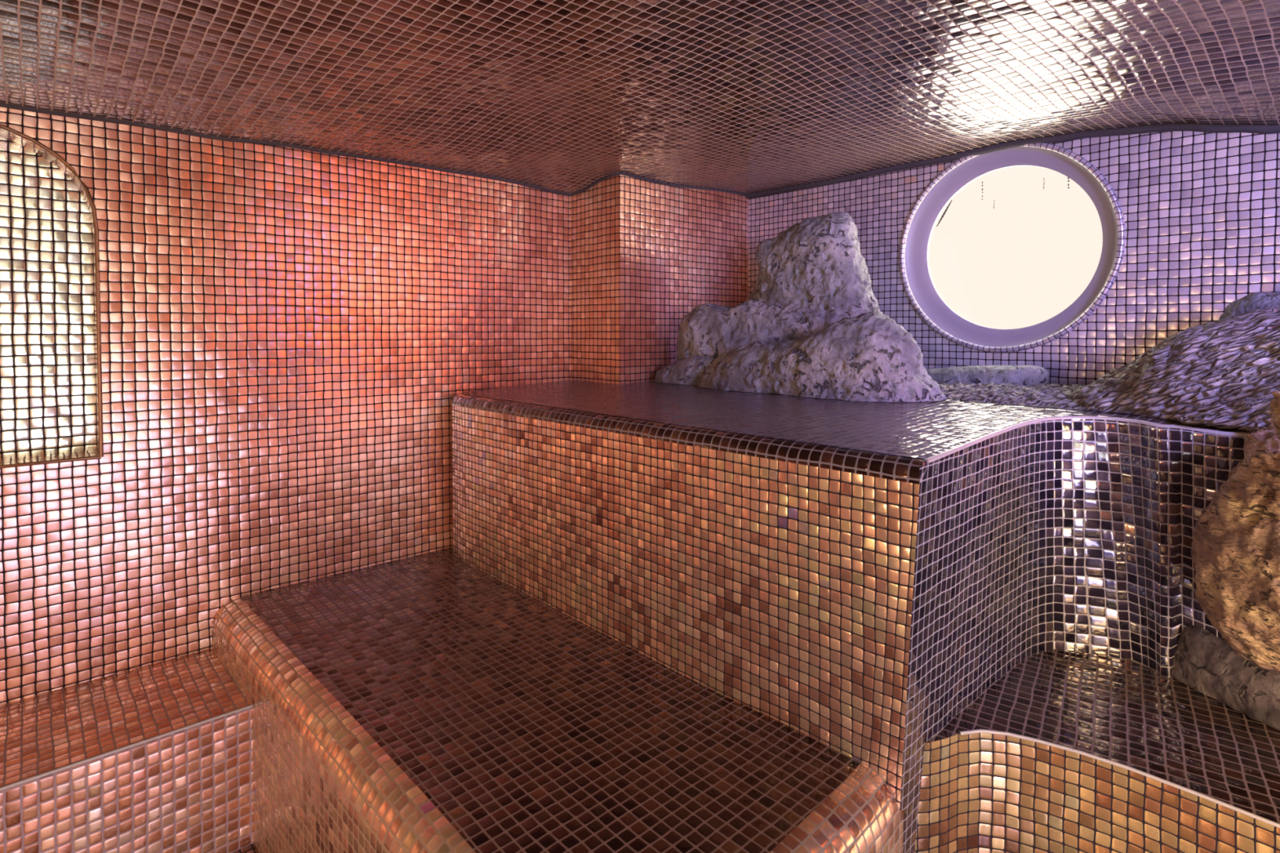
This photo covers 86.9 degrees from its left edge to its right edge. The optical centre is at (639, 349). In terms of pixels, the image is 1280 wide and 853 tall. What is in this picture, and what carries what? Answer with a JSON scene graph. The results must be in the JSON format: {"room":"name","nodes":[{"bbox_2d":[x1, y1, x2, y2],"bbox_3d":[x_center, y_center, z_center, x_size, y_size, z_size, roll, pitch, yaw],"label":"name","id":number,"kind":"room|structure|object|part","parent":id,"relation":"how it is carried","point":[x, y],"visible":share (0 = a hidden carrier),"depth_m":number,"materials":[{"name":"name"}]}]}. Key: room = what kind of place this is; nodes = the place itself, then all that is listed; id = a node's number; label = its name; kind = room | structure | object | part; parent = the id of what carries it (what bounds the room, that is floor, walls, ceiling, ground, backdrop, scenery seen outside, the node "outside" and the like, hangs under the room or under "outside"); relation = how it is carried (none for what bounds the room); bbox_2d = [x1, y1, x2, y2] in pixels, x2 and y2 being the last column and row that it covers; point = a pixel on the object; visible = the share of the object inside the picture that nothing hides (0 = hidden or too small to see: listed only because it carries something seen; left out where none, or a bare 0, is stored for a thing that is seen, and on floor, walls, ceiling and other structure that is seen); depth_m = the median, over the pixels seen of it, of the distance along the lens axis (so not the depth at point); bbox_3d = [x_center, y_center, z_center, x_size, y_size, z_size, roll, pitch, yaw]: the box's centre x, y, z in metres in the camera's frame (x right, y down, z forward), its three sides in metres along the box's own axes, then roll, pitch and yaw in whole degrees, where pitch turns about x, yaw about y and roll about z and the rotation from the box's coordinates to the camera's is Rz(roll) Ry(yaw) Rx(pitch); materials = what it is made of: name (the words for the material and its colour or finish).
{"room":"spa","nodes":[
{"label":"spa","id":0,"kind":"room"},
{"bbox_2d":[232,843,259,852],"bbox_3d":[-0.123,1.181,0.736,3.864,0.001,3.110,-1,2,-42],"label":"floor","id":1,"kind":"structure","parent":0,"point":[251,848],"depth_m":1.56,"materials":[{"name":"tile"}]},
{"bbox_2d":[0,648,253,852],"bbox_3d":[-1.747,1.008,1.087,1.935,0.328,0.402,-1,2,-42],"label":"tiled ledge","id":2,"kind":"object","parent":1,"relation":"on","point":[157,757],"visible":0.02,"depth_m":1.48,"materials":[{"name":"tile"}]},
{"bbox_2d":[211,547,903,852],"bbox_3d":[-0.362,0.935,1.497,0.718,0.452,1.657,-1,2,-42],"label":"tiled bench","id":3,"kind":"object","parent":1,"relation":"on","point":[428,702],"visible":0.97,"depth_m":1.29,"materials":[{"name":"tile"}]},
{"bbox_2d":[451,379,1251,852],"bbox_3d":[0.543,0.629,2.052,1.457,1.034,2.045,-1,2,-42],"label":"platform","id":4,"kind":"object","parent":1,"relation":"on","point":[858,602],"visible":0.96,"depth_m":1.41,"materials":[{"name":"tile"}]},
{"bbox_2d":[653,355,715,385],"bbox_3d":[0.159,0.072,2.442,0.123,0.100,0.303,-1,2,-42],"label":"stone","id":5,"kind":"object","parent":4,"relation":"on","point":[687,371],"visible":0.76,"depth_m":2.37,"materials":[{"name":"grey stone"}]},
{"bbox_3d":[-0.087,0.181,1.721,0.097,0.037,1.671,-1,2,-42],"label":"edge trim","id":6,"kind":"part","parent":4,"relation":"part of","materials":[{"name":"tile"}]},
{"bbox_2d":[675,299,848,360],"bbox_3d":[0.481,-0.026,2.358,0.776,0.295,0.268,1,2,32],"label":"boulder","id":7,"kind":"object","parent":4,"relation":"on","point":[712,330],"visible":0.28,"depth_m":2.32,"materials":[{"name":"grey stone"}]},
{"bbox_2d":[747,211,882,317],"bbox_3d":[0.582,-0.230,2.321,0.220,0.448,0.568,-1,2,-42],"label":"boulder","id":8,"kind":"object","parent":7,"relation":"on","point":[818,263],"visible":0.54,"depth_m":2.20,"materials":[{"name":"grey stone"}]},
{"bbox_2d":[695,311,948,402],"bbox_3d":[0.523,0.009,2.113,0.346,0.248,0.868,-1,2,-42],"label":"boulder","id":9,"kind":"object","parent":4,"relation":"on","point":[865,357],"visible":1,"depth_m":1.90,"materials":[{"name":"grey stone"}]},
{"bbox_2d":[938,382,1088,409],"bbox_3d":[1.118,0.112,1.822,0.505,0.046,0.810,-1,2,-42],"label":"stone","id":10,"kind":"object","parent":4,"relation":"on","point":[1051,395],"visible":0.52,"depth_m":1.78,"materials":[{"name":"grey stone"}]},
{"bbox_2d":[926,364,1049,385],"bbox_3d":[1.052,0.081,2.098,0.178,0.074,0.397,-1,2,-42],"label":"stone","id":11,"kind":"object","parent":10,"relation":"on","point":[997,374],"visible":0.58,"depth_m":2.01,"materials":[{"name":"grey stone"}]},
{"bbox_2d":[1067,306,1279,432],"bbox_3d":[1.448,0.281,1.303,0.735,0.763,1.220,-1,2,-42],"label":"boulder","id":12,"kind":"object","parent":4,"relation":"on","point":[1224,373],"visible":0.94,"depth_m":1.40,"materials":[{"name":"grey stone"}]},
{"bbox_2d":[1218,291,1279,320],"bbox_3d":[1.531,-0.063,1.468,0.216,0.141,0.416,-1,2,-42],"label":"stone","id":13,"kind":"object","parent":12,"relation":"on","point":[1260,300],"visible":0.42,"depth_m":1.53,"materials":[{"name":"grey stone"}]},
{"bbox_2d":[1268,391,1279,440],"bbox_3d":[0.988,0.118,0.933,0.180,0.145,0.176,-1,2,-45],"label":"stone","id":14,"kind":"object","parent":4,"relation":"on","point":[1274,410],"visible":1,"depth_m":0.97,"materials":[{"name":"stone"}]},
{"bbox_2d":[914,649,1279,852],"bbox_3d":[1.387,0.932,1.036,1.214,0.483,1.535,-1,2,-42],"label":"bench","id":15,"kind":"object","parent":1,"relation":"on","point":[1066,752],"visible":0.95,"depth_m":1.19,"materials":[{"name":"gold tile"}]},
{"bbox_2d":[1171,625,1279,730],"bbox_3d":[1.414,0.598,1.173,0.394,0.181,0.825,-1,2,-42],"label":"stone","id":16,"kind":"object","parent":15,"relation":"on","point":[1203,662],"visible":0.57,"depth_m":1.30,"materials":[{"name":"grey stone"}]},
{"bbox_2d":[1191,423,1279,672],"bbox_3d":[1.287,0.329,1.058,0.441,0.460,0.669,-1,2,-42],"label":"boulder","id":17,"kind":"object","parent":16,"relation":"on","point":[1235,551],"visible":0.99,"depth_m":1.14,"materials":[{"name":"brown stone"}]},
{"bbox_2d":[0,106,570,705],"bbox_3d":[-1.437,0.228,1.619,3.138,1.860,0.001,-1,2,-42],"label":"wall","id":18,"kind":"structure","parent":0,"point":[290,336],"depth_m":1.92,"materials":[{"name":"orange tile"}]},
{"bbox_2d":[0,137,97,458],"bbox_3d":[-1.657,-0.129,1.586,0.584,0.805,0.001,-1,2,-42],"label":"wall niche","id":19,"kind":"object","parent":18,"relation":"in","point":[48,383],"visible":1,"depth_m":1.72,"materials":[{"name":"tile"}]},
{"bbox_2d":[0,124,103,468],"bbox_3d":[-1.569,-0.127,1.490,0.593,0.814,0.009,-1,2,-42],"label":"trim","id":20,"kind":"structure","parent":18,"relation":"attached to","point":[60,158],"depth_m":1.68,"materials":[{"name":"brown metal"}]},
{"bbox_2d":[0,0,1279,193],"bbox_3d":[-0.123,-0.560,0.690,3.904,0.156,3.150,-1,2,-42],"label":"ceiling","id":21,"kind":"structure","parent":0,"point":[744,96],"depth_m":1.52,"materials":[{"name":"tile"}]},
{"bbox_2d":[569,174,747,435],"bbox_3d":[0.096,0.197,2.805,0.726,1.860,0.302,-1,2,-42],"label":"wall","id":22,"kind":"structure","parent":0,"point":[645,254],"depth_m":2.57,"materials":[{"name":"orange tile"}]},
{"bbox_2d":[0,102,746,195],"bbox_3d":[-1.066,-0.602,1.729,3.864,0.075,0.314,-1,2,-42],"label":"trim","id":23,"kind":"structure","parent":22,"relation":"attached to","point":[2,104],"depth_m":2.02,"materials":[{"name":"tile"}]},
{"bbox_2d":[746,130,1279,462],"bbox_3d":[1.409,0.220,1.897,0.001,1.860,2.808,-1,2,-42],"label":"wall","id":24,"kind":"structure","parent":0,"point":[1201,210],"depth_m":1.89,"materials":[{"name":"tile"}]},
{"bbox_2d":[899,142,1125,352],"bbox_3d":[1.167,-0.324,2.178,0.058,0.670,0.670,-1,2,-42],"label":"window","id":25,"kind":"structure","parent":24,"relation":"in","point":[1013,249],"depth_m":2.17,"materials":[{"name":"paint"}]},
{"bbox_3d":[1.193,-0.326,2.188,0.006,0.528,0.528,-1,2,-42],"label":"pane","id":26,"kind":"part","parent":25,"relation":"part of","materials":[{"name":"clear glass"}]},
{"bbox_2d":[746,122,1279,198],"bbox_3d":[1.408,-0.575,1.875,0.028,0.162,2.808,-1,2,-42],"label":"trim","id":27,"kind":"structure","parent":24,"relation":"attached to","point":[1177,126],"depth_m":2.04,"materials":[{"name":"tile"}]}
]}

